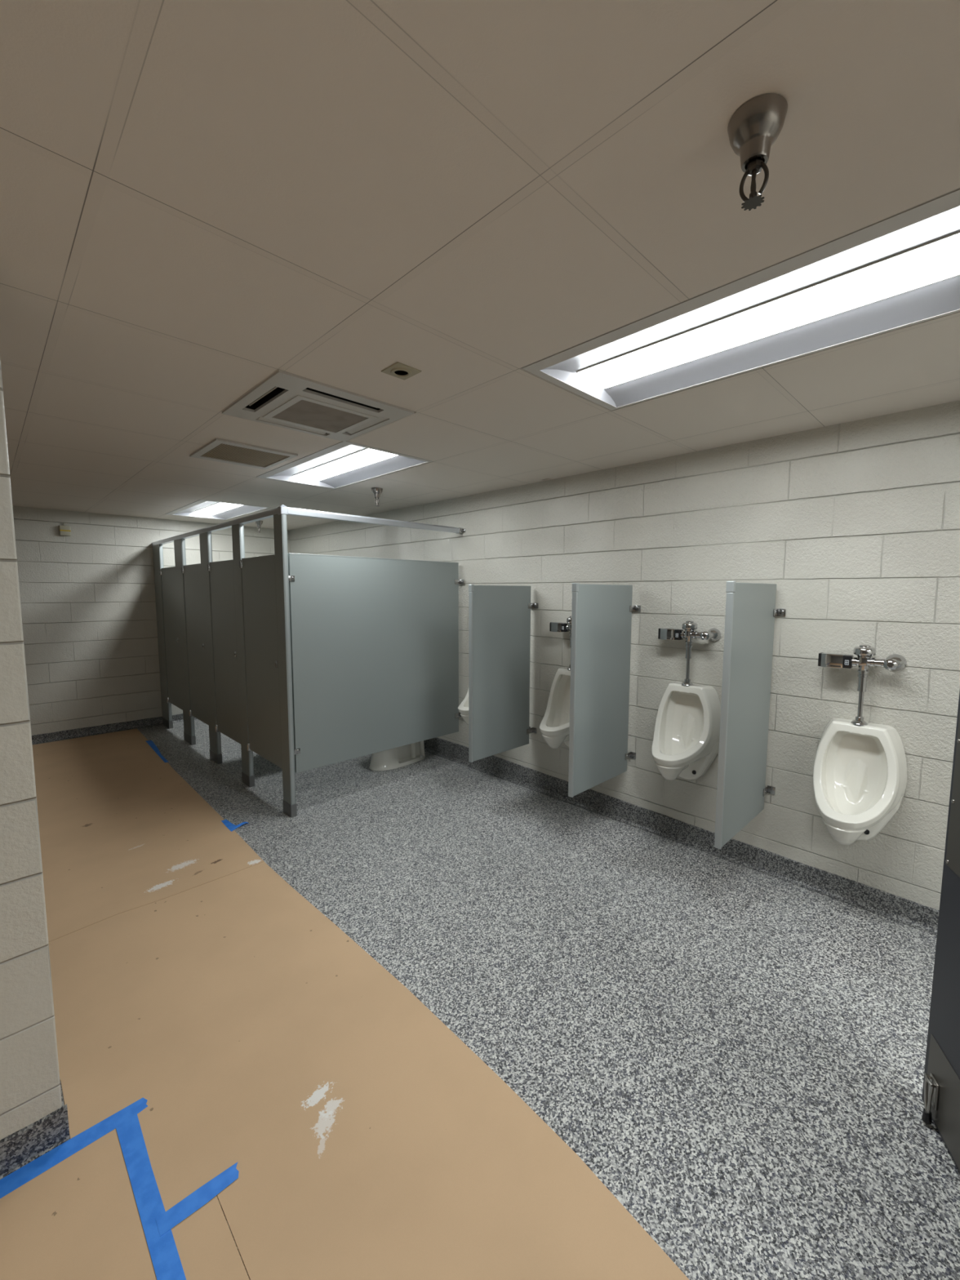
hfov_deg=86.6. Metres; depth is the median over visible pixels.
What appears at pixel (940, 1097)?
entry door
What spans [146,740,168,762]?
tape
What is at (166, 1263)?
tape
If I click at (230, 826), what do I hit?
tape
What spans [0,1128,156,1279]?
kraft paper
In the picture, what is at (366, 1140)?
kraft paper
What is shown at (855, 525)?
wall
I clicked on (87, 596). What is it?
wall
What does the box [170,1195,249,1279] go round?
kraft paper
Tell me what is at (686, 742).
urinal
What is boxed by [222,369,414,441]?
unit
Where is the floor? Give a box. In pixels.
[60,719,959,1279]
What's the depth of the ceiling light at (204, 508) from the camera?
5.09 m
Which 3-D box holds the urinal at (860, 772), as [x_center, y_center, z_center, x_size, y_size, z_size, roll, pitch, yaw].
[1.674,0.676,2.302,0.370,0.569,0.355,-5,8,-44]
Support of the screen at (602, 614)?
attached to the wall at (855, 525)
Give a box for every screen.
[468,584,538,762]
[568,582,640,797]
[714,581,786,848]
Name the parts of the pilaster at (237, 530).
edge trim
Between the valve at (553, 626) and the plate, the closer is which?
the plate
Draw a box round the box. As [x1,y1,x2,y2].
[58,522,71,536]
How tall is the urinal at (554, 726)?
0.569 m
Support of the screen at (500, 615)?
attached to the wall at (855, 525)
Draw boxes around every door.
[159,566,182,710]
[181,563,208,725]
[207,559,240,743]
[239,554,282,768]
[921,690,959,1172]
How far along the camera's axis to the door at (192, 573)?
4.67 m
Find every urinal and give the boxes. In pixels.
[457,688,468,724]
[539,666,570,748]
[651,681,720,780]
[813,717,907,844]
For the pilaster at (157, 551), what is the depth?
5.55 m
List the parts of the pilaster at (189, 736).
edge trim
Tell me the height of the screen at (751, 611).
1.196 m
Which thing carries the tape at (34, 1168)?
on the kraft paper at (78, 1219)
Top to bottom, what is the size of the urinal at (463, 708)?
0.569 m
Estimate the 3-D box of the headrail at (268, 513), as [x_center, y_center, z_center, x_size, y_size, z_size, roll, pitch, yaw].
[-2.415,-0.939,4.407,0.042,0.044,3.313,-5,8,-44]
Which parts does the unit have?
grille frame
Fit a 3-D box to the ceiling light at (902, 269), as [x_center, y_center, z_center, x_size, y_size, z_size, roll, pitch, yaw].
[0.784,-0.989,1.585,0.597,0.093,1.207,-5,8,-44]
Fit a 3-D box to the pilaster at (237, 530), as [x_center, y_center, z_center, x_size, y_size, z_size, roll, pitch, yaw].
[-1.806,0.132,3.882,0.039,1.995,0.161,-5,8,-44]
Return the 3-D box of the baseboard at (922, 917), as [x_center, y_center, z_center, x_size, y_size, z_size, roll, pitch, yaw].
[0.703,1.089,3.576,0.038,0.158,9.150,-5,8,-44]
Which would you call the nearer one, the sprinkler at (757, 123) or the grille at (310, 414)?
the sprinkler at (757, 123)
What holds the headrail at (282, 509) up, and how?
on the pilaster at (280, 530)
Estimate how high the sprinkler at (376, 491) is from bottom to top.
0.132 m
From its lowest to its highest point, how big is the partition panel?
1.454 m
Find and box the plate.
[381,361,421,380]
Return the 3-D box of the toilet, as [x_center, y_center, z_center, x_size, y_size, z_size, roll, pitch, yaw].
[-0.751,0.872,4.445,0.710,0.420,0.363,-5,8,-44]
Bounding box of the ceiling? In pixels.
[0,0,959,530]
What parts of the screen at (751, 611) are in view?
edge trim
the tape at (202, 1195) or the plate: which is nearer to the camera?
the tape at (202, 1195)
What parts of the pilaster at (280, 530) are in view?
edge trim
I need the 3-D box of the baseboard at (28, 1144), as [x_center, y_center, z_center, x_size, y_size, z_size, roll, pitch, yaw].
[-2.084,1.394,0.601,2.482,0.099,0.222,-5,8,-44]
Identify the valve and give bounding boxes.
[549,615,571,670]
[657,620,720,685]
[817,644,906,725]
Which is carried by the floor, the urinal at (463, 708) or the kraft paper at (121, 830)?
the kraft paper at (121, 830)
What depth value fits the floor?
1.90 m
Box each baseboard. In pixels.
[0,1078,70,1179]
[31,713,197,745]
[423,737,939,936]
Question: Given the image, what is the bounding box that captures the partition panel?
[287,552,464,773]
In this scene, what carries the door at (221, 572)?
attached to the pilaster at (206, 546)
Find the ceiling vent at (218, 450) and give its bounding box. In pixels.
[189,438,297,469]
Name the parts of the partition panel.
trim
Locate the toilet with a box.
[368,740,425,771]
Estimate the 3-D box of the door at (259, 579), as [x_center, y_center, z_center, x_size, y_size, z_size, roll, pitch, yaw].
[-1.544,0.143,3.607,0.049,1.451,0.594,-5,8,-44]
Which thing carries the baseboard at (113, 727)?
attached to the wall at (87, 596)
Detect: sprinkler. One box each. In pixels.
[254,520,262,533]
[371,487,382,506]
[727,93,787,210]
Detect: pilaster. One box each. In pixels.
[152,544,173,728]
[173,538,195,745]
[199,532,222,764]
[231,524,254,787]
[273,514,297,817]
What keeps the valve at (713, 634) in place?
attached to the wall at (855, 525)
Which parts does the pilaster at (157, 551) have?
edge trim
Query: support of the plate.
attached to the ceiling
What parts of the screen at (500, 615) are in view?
edge trim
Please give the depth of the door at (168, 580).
5.26 m
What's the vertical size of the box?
0.125 m
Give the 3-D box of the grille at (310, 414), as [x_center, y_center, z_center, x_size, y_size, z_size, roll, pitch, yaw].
[-0.721,-1.008,2.299,0.317,0.005,0.304,-5,8,-44]
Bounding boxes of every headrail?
[151,507,277,546]
[277,504,465,533]
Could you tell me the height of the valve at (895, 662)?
0.368 m
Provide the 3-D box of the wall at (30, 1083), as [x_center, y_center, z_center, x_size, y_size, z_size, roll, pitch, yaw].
[-2.091,0.154,0.487,2.472,2.591,0.202,-5,8,-44]
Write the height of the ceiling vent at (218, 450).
0.018 m
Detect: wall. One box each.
[0,359,62,1140]
[12,506,290,735]
[289,400,959,910]
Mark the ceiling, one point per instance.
(202, 201)
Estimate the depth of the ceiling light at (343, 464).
3.30 m
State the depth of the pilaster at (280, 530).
3.32 m
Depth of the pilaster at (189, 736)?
4.96 m
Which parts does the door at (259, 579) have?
trim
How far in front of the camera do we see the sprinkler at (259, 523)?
5.74 m
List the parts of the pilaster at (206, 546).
edge trim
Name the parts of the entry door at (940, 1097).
holder arm, kick plate, armour plate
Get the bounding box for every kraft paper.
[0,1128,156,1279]
[32,728,264,942]
[48,862,688,1279]
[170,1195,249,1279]
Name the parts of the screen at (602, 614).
edge trim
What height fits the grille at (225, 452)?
0.010 m
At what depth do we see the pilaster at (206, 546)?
4.40 m
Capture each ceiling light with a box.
[165,499,268,519]
[256,440,431,488]
[521,188,959,410]
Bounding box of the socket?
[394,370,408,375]
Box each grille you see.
[201,443,287,466]
[272,400,367,432]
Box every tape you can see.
[0,1097,147,1198]
[115,1113,186,1279]
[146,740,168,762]
[155,1162,239,1236]
[221,819,248,831]

